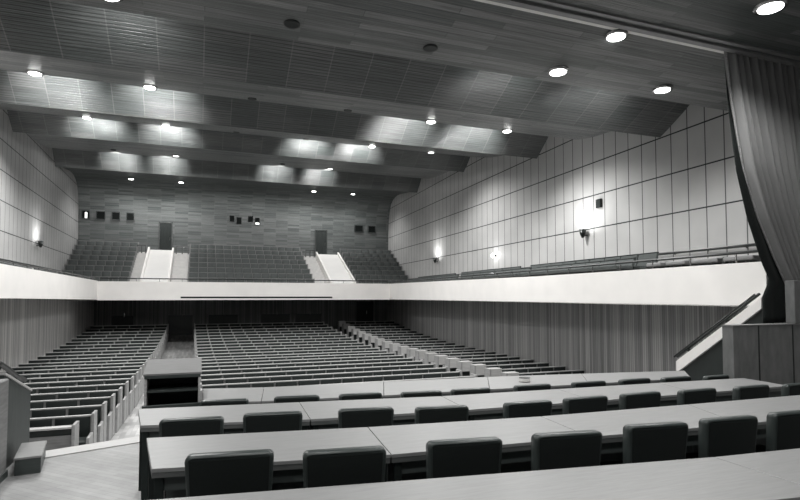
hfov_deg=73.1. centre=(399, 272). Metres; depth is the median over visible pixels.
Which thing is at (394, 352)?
bench
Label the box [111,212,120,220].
window
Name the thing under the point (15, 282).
gallery
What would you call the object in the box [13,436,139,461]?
trim
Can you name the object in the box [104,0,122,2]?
recessed light
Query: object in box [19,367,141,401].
bench
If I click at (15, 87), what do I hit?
ceiling panel
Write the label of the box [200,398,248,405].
chair
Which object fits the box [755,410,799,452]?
chair
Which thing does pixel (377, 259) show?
bench
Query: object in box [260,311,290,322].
door
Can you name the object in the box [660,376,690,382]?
chair
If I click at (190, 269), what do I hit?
bench
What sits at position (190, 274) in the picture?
bench
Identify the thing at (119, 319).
door
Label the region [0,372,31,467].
parapet
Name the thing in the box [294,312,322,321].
door
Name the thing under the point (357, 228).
window
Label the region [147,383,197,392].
shelf
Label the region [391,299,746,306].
soffit
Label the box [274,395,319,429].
chair
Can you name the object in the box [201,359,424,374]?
bench
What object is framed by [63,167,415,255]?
wall
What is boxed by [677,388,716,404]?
chair
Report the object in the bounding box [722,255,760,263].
bench
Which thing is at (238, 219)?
window
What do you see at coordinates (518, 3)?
trim
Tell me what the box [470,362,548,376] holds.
bench
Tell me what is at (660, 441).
chair
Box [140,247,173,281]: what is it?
enclosure
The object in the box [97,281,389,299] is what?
balcony
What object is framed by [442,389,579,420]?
conference table
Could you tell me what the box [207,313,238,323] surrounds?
door
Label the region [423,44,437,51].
recessed light
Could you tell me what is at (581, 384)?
chair
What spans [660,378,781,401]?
conference table
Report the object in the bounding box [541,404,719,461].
conference table
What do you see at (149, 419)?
conference table
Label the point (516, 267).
bench
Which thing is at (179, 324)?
door
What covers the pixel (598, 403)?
chair
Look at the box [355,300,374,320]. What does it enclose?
door
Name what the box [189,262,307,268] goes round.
bench
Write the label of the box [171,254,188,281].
stairs
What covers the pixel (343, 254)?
bench
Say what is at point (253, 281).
bench
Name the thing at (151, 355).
bench
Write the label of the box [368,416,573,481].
conference table
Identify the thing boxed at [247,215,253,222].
window
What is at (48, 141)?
ceiling
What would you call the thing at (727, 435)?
chair
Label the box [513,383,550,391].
chair
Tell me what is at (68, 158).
ceiling panel
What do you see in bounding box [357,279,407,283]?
bench
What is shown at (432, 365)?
bench
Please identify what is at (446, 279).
bench
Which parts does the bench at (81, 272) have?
seat, seat, rail, seat, seat, seat, seat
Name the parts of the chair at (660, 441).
seat, panel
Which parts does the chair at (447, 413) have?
panel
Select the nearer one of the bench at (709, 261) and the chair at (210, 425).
the chair at (210, 425)
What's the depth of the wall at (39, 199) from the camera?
19.25 m
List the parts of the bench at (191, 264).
seat, seat, seat, seat, seat, seat, seat, rail, seat, seat, seat, seat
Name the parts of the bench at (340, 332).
seat, seat, seat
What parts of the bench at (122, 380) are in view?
seat, seat, seat, seat, panel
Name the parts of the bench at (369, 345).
seat, seat, seat, seat, seat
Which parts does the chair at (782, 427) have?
seat, panel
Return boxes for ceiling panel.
[0,0,688,136]
[0,70,547,157]
[7,110,469,171]
[52,148,420,192]
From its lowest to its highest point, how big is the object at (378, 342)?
0.810 m
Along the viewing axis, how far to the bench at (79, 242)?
26.86 m
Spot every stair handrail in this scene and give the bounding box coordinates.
[0,361,26,381]
[673,293,760,357]
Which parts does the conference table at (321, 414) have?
leg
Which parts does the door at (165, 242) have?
panel, panel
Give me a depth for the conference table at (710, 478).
2.80 m
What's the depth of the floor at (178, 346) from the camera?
22.93 m
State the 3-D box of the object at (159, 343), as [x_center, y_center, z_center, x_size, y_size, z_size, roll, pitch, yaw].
[-11.127,3.124,20.760,3.475,0.810,0.739,1,-3,-20]
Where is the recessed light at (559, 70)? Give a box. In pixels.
[547,65,568,76]
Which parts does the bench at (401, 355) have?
seat, seat, seat, seat, seat, seat, seat, seat, seat, seat, seat, seat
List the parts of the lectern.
panel, rail, rail, panel, panel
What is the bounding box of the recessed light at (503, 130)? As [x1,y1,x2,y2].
[502,129,512,132]
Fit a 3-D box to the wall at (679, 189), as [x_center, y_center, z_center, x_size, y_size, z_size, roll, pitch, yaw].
[4.654,-1.305,16.188,0.270,9.700,35.055,1,-3,-17]
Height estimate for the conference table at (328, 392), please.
0.750 m
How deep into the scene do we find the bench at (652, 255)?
12.73 m
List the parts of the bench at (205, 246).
seat, seat, rail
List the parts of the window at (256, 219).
pane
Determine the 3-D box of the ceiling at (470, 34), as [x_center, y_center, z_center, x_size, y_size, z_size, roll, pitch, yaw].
[-0.340,-3.799,7.206,14.861,1.200,1.730,1,-3,-20]
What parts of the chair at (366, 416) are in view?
panel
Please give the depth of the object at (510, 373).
13.99 m
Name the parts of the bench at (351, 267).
seat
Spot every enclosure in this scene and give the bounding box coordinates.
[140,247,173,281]
[316,252,355,282]
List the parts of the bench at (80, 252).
seat, seat, seat, seat, seat, seat, seat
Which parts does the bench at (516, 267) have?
rail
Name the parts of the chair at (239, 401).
panel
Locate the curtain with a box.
[724,51,799,322]
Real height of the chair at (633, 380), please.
0.863 m
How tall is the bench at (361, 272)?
0.760 m
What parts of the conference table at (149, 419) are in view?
leg, leg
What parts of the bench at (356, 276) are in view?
seat, seat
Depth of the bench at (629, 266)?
12.80 m
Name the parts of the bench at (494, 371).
panel, seat, seat, seat, seat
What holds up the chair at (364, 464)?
on the tier
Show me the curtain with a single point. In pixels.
(763, 96)
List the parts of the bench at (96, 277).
rail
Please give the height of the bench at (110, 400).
0.810 m
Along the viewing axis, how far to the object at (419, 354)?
19.41 m
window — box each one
[81,210,89,218]
[96,211,105,219]
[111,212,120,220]
[126,212,134,220]
[229,215,234,222]
[236,217,241,224]
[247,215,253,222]
[254,217,259,225]
[354,225,362,231]
[368,226,375,232]
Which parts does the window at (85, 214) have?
pane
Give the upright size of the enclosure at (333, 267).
2.395 m
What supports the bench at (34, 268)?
on the floor
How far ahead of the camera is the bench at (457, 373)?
12.93 m
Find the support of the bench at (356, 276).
on the floor at (139, 252)
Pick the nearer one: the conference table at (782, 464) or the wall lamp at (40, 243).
the conference table at (782, 464)
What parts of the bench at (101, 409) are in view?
seat, seat, panel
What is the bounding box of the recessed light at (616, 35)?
[604,29,627,41]
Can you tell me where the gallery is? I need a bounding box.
[0,264,96,299]
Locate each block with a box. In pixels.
[13,440,46,475]
[785,280,799,323]
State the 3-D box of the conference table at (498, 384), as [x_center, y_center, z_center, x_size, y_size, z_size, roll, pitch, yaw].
[1.944,1.874,7.495,1.871,0.750,1.000,1,-3,-12]
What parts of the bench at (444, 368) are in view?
seat, seat, seat, seat, seat, seat, seat, seat, seat, seat, seat, seat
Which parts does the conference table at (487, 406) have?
leg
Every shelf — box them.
[29,429,71,437]
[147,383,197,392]
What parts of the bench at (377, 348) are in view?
seat, seat, seat, seat, seat, seat, seat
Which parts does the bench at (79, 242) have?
seat, seat, rail, seat, seat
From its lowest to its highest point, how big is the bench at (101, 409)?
0.810 m
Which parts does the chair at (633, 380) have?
panel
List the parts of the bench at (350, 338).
seat, seat, seat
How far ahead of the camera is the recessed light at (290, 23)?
6.97 m
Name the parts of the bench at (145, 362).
seat, seat, seat, seat, seat, seat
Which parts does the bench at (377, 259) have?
seat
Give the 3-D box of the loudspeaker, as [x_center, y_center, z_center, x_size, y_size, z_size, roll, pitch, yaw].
[5.177,-1.808,14.057,0.066,0.230,0.200,1,-3,-17]
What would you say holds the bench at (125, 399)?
on the floor at (178, 346)
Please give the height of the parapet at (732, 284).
0.805 m
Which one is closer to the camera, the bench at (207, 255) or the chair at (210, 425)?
the chair at (210, 425)
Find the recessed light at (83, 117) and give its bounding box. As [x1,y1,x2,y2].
[81,116,91,119]
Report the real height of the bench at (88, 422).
0.810 m
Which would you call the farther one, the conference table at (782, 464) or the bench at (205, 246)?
the bench at (205, 246)
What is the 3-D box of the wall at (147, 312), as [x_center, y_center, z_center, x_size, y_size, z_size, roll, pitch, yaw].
[-8.164,2.753,30.048,16.800,2.800,0.200,1,-3,-20]
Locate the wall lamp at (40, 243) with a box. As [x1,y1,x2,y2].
[36,241,43,247]
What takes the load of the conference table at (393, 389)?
on the floor at (112, 473)
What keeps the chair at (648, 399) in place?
on the tier
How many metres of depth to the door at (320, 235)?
31.38 m
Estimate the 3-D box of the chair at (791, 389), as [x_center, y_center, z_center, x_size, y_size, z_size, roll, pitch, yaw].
[4.347,1.662,6.170,0.480,0.863,0.543,1,-3,-22]
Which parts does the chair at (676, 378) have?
panel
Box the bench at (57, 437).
[29,421,78,450]
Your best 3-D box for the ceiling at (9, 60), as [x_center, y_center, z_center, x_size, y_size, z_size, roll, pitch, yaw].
[-1.722,-4.157,11.163,15.212,2.140,3.426,1,-3,-20]
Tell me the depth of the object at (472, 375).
12.71 m
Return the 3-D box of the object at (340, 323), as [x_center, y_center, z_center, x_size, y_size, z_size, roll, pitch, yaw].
[-1.829,3.114,30.489,3.289,0.810,0.720,1,-3,-20]
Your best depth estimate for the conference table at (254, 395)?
6.52 m
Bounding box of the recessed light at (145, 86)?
[142,84,156,89]
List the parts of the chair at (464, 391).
panel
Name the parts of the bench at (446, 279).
seat, rail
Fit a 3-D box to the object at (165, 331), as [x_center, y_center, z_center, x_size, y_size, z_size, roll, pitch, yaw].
[-12.486,3.031,24.444,3.475,0.810,0.739,1,-3,-20]
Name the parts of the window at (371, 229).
pane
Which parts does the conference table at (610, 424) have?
modesty panel, leg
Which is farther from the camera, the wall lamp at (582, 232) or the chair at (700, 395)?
the wall lamp at (582, 232)
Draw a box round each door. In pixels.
[110,313,134,325]
[158,222,172,249]
[167,312,193,334]
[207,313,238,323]
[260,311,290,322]
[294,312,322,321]
[315,230,326,255]
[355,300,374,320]
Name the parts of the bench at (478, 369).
panel, seat, seat, seat, seat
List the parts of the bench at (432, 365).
seat, seat, seat, seat, seat, seat, seat, seat, seat, seat, seat, seat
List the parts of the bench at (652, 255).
seat, seat, rail, seat, seat, seat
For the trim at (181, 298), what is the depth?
24.86 m
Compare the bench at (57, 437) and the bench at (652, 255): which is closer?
the bench at (57, 437)
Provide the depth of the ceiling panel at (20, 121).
18.74 m
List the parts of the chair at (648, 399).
panel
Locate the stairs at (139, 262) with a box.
[130,253,145,281]
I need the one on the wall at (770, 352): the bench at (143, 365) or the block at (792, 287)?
the block at (792, 287)
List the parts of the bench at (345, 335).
seat, seat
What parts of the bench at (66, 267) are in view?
seat, seat, seat, rail, seat, seat, seat, seat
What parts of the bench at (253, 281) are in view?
rail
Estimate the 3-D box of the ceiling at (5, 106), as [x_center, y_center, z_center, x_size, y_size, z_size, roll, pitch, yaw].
[-3.581,-4.511,16.456,15.639,1.770,4.446,1,-3,-20]
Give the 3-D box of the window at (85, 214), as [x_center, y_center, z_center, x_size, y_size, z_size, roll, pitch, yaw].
[-15.848,-2.935,27.230,0.370,0.430,0.125,1,-3,-20]
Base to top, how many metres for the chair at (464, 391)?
0.863 m
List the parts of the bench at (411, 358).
seat, seat, seat, seat, seat, seat, seat, seat, seat, seat, seat, seat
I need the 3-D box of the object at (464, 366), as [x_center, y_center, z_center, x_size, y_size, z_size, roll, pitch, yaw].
[3.024,3.049,16.302,2.555,0.810,0.720,1,-3,-20]
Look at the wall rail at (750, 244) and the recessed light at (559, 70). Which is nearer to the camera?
the recessed light at (559, 70)
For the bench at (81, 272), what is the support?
on the floor at (139, 252)
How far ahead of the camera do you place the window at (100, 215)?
27.42 m
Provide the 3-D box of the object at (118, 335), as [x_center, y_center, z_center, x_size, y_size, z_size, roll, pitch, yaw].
[-12.146,3.067,23.523,3.475,0.810,0.739,1,-3,-20]
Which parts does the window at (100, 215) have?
pane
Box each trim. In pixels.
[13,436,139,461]
[181,297,331,297]
[181,298,331,299]
[473,0,723,53]
[488,0,799,67]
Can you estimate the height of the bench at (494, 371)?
0.810 m
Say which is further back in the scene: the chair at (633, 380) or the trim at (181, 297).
the trim at (181, 297)
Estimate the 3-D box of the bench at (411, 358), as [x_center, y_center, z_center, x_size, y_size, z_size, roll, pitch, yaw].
[-2.554,3.037,16.019,6.483,0.810,0.739,1,-3,-20]
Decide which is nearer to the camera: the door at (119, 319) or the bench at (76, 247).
the bench at (76, 247)
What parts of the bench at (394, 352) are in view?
seat, seat, seat, seat, seat, seat, seat, seat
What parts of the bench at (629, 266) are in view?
seat, seat, rail, seat, seat, seat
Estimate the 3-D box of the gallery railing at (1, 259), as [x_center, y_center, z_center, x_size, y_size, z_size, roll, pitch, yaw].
[-9.169,-0.128,13.500,0.048,0.144,19.555,1,-3,-21]
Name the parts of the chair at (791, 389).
panel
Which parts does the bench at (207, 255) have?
seat, seat, rail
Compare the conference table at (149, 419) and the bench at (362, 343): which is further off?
the bench at (362, 343)
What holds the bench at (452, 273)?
on the floor
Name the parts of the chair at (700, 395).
panel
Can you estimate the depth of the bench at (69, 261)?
24.84 m
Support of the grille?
attached to the loudspeaker
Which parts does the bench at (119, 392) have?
seat, seat, seat, panel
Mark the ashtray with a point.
(521, 379)
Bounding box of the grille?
[596,199,599,207]
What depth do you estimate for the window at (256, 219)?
30.10 m
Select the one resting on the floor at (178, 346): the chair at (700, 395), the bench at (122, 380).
the bench at (122, 380)
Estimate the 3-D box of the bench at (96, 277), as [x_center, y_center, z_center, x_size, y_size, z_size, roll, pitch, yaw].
[-13.163,0.514,23.226,2.675,0.760,0.300,1,-3,-20]
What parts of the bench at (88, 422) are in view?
seat, seat, seat, panel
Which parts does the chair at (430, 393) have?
panel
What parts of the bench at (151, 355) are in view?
seat, seat, seat, seat, seat, seat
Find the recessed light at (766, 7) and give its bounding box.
[753,0,788,15]
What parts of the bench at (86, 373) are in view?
seat, seat, seat, seat, seat, panel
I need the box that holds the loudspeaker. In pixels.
[596,198,601,207]
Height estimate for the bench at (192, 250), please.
0.760 m
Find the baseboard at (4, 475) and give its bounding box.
[0,470,7,482]
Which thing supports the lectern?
on the floor at (112, 473)
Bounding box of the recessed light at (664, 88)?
[652,84,672,93]
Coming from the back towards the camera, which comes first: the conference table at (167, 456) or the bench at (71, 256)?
the bench at (71, 256)
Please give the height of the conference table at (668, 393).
0.750 m
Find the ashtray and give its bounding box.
[519,377,529,381]
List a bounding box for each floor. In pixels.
[0,443,140,499]
[72,252,315,299]
[106,331,337,439]
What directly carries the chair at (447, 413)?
on the tier
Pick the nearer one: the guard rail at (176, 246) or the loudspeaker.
the loudspeaker
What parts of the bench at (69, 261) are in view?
seat, seat, seat, rail, seat, seat, seat, seat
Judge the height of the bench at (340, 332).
0.810 m
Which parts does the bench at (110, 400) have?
seat, seat, seat, panel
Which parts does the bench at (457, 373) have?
seat, seat, seat, seat, seat, seat, seat, seat, seat, seat, seat, seat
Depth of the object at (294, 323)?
28.51 m
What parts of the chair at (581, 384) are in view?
panel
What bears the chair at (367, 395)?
on the floor at (112, 473)
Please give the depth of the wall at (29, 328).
17.74 m
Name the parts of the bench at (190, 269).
seat, seat, seat, seat, seat, seat, rail, seat, seat, seat, seat, seat, seat, seat, seat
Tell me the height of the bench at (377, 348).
0.810 m
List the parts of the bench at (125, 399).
seat, seat, seat, panel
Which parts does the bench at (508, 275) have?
seat, rail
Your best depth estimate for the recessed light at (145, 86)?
11.01 m
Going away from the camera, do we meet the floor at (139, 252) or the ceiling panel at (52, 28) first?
the ceiling panel at (52, 28)
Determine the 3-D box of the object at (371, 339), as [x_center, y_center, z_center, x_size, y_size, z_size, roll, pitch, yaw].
[0.076,3.305,24.911,3.001,0.810,0.720,1,-3,-20]
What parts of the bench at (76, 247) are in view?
seat, seat, seat, seat, rail, seat, seat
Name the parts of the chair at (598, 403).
panel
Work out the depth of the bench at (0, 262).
13.89 m
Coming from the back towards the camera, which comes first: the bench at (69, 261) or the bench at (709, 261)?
the bench at (69, 261)
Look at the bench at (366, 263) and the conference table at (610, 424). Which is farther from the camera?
the bench at (366, 263)
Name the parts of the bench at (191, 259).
seat, seat, seat, seat, seat, seat, rail, seat, seat, seat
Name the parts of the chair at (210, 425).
panel, backrest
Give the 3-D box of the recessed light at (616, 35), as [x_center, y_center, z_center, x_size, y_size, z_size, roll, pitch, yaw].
[3.077,-3.381,7.690,0.324,0.094,0.324,1,-3,-20]
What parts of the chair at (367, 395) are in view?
panel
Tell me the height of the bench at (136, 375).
0.810 m
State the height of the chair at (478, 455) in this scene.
0.863 m
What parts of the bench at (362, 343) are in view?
seat, seat, seat, seat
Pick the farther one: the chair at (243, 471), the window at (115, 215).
the window at (115, 215)
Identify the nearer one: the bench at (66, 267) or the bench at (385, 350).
the bench at (385, 350)
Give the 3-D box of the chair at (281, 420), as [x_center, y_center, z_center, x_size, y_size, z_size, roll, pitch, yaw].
[-1.099,1.597,4.667,0.480,0.863,0.543,1,-3,-13]
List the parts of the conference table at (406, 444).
leg, modesty panel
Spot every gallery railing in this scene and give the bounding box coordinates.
[0,258,95,278]
[391,250,757,282]
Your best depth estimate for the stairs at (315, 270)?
28.30 m
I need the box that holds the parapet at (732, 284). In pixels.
[390,262,767,306]
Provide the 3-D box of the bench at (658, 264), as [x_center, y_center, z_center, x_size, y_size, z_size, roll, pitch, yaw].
[5.154,0.009,10.638,0.440,0.430,0.400,1,-3,-17]
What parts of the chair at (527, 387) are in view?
panel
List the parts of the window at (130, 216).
pane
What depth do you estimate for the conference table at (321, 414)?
5.26 m
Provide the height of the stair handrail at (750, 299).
1.189 m
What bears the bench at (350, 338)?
on the floor at (178, 346)
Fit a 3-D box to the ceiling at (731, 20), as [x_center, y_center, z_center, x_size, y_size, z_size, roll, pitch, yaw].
[1.672,-3.725,1.689,14.743,0.310,10.100,1,-3,-20]
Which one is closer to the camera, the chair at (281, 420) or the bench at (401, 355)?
the chair at (281, 420)
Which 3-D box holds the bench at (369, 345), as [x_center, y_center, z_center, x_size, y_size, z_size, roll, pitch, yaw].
[-4.144,3.198,20.205,6.560,0.810,0.739,1,-3,-20]
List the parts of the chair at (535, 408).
panel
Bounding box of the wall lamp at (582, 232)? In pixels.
[579,229,587,237]
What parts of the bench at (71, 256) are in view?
seat, seat, seat, rail, seat, seat, seat, seat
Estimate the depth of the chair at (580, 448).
3.45 m
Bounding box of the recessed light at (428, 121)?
[425,119,436,123]
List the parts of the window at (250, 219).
pane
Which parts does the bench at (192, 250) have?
seat, rail, seat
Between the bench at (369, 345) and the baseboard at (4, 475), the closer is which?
the baseboard at (4, 475)
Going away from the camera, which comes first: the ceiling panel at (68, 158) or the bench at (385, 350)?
the bench at (385, 350)
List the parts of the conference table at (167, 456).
leg, leg, modesty panel, leg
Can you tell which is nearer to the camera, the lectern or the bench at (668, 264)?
the lectern
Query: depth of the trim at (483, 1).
7.38 m
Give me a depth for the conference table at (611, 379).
8.01 m
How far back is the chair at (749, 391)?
5.75 m
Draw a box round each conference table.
[138,402,309,499]
[146,427,390,499]
[156,457,799,499]
[203,387,263,403]
[262,382,383,403]
[300,396,457,429]
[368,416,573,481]
[384,377,488,398]
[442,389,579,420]
[488,374,585,392]
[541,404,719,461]
[559,383,683,410]
[582,371,688,385]
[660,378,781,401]
[688,395,799,452]
[714,448,799,484]
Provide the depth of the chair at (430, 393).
6.00 m
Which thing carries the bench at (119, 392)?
on the floor at (178, 346)
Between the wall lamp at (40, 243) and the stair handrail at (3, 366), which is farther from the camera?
the wall lamp at (40, 243)
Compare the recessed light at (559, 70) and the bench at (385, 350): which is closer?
the recessed light at (559, 70)
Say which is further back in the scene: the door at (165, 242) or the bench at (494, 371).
the door at (165, 242)
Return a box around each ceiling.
[0,50,654,139]
[0,101,536,158]
[20,132,458,178]
[54,0,727,110]
[522,0,799,61]
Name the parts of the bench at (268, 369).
seat, seat, seat, seat, seat, seat, seat, seat, seat, seat, seat, seat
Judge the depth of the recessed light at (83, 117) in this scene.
15.58 m
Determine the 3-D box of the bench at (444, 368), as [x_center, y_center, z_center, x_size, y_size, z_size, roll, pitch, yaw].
[-1.659,2.934,13.666,6.441,0.810,0.739,1,-3,-20]
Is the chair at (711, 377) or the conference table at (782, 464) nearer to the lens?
the conference table at (782, 464)
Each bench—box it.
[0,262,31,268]
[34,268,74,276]
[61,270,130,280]
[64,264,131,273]
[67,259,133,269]
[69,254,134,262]
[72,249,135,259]
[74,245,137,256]
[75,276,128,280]
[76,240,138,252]
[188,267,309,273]
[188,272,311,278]
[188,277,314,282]
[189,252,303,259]
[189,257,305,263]
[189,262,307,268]
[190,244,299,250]
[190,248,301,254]
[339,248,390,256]
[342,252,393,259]
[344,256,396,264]
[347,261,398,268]
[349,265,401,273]
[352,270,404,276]
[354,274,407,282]
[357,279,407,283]
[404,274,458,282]
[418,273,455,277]
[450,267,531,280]
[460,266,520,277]
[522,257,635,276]
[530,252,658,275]
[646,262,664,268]
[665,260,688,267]
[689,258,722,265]
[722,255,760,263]
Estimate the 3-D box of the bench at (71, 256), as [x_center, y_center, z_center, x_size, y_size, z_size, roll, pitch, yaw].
[-13.926,-0.470,25.270,2.720,0.760,0.300,1,-3,-20]
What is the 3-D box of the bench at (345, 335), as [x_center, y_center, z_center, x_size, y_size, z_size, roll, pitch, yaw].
[-5.535,3.210,23.873,6.626,0.810,0.739,1,-3,-20]
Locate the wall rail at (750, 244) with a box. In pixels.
[659,243,754,254]
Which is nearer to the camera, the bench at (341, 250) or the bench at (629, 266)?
the bench at (629, 266)
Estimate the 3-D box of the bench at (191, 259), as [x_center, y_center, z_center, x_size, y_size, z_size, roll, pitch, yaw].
[-7.677,-0.369,27.579,5.787,0.760,0.300,1,-3,-20]
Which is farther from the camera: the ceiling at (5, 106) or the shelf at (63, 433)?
the ceiling at (5, 106)
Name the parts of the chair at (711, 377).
panel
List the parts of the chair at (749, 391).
panel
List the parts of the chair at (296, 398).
backrest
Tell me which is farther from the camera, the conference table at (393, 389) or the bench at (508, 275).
the bench at (508, 275)
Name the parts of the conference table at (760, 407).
leg, modesty panel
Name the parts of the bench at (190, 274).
seat, seat, seat, seat, seat, seat, rail, seat, seat, seat, seat, seat, seat, seat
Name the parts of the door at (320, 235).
panel, panel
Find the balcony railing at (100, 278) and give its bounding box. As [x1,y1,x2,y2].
[100,278,387,282]
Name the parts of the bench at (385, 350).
seat, seat, seat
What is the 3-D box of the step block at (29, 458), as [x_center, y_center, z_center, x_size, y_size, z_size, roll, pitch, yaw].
[-4.190,2.095,6.133,0.255,0.190,0.700,1,-3,-29]
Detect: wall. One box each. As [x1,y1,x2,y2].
[0,109,77,272]
[0,298,93,370]
[0,379,8,474]
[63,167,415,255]
[93,300,387,330]
[388,105,758,373]
[676,297,767,380]
[721,323,799,384]
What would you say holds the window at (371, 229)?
in the wall at (199, 209)
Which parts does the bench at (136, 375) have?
seat, seat, seat, seat, panel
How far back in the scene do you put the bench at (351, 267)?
29.39 m
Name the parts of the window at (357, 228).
pane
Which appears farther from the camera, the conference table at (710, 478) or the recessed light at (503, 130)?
the recessed light at (503, 130)
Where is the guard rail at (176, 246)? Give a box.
[176,246,188,253]
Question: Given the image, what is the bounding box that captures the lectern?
[142,358,201,408]
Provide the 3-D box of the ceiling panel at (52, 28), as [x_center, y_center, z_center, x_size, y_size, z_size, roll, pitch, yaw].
[-0.904,-3.754,8.796,14.974,1.128,1.643,1,-3,-20]
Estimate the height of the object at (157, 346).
0.810 m
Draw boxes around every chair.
[159,416,223,498]
[184,449,273,496]
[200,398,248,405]
[243,411,302,432]
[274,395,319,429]
[303,445,385,487]
[338,392,381,400]
[338,406,393,428]
[400,390,441,397]
[414,405,468,423]
[426,436,502,478]
[450,387,490,395]
[503,400,551,418]
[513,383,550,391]
[531,430,601,470]
[562,395,607,414]
[571,380,605,387]
[600,421,687,465]
[618,378,650,384]
[619,391,660,409]
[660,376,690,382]
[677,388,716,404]
[686,415,757,458]
[702,375,728,379]
[732,384,769,400]
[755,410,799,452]
[781,383,799,396]
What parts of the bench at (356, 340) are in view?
seat, seat, seat, seat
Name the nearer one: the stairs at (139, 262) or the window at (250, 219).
the stairs at (139, 262)
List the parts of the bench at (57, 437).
panel, panel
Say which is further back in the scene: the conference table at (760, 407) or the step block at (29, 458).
the step block at (29, 458)
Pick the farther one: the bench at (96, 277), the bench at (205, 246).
the bench at (205, 246)
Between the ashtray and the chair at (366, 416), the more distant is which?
the ashtray
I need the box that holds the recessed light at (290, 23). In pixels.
[283,19,299,28]
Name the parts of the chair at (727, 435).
seat, panel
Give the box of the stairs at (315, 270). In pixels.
[304,257,326,282]
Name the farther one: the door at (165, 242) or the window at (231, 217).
the window at (231, 217)
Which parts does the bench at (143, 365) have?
seat, seat, seat, seat, seat, panel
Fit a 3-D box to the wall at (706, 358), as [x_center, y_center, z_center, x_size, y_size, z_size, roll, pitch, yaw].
[5.130,1.752,8.573,0.300,2.728,1.530,1,-3,-20]
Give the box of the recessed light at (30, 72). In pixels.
[26,70,43,76]

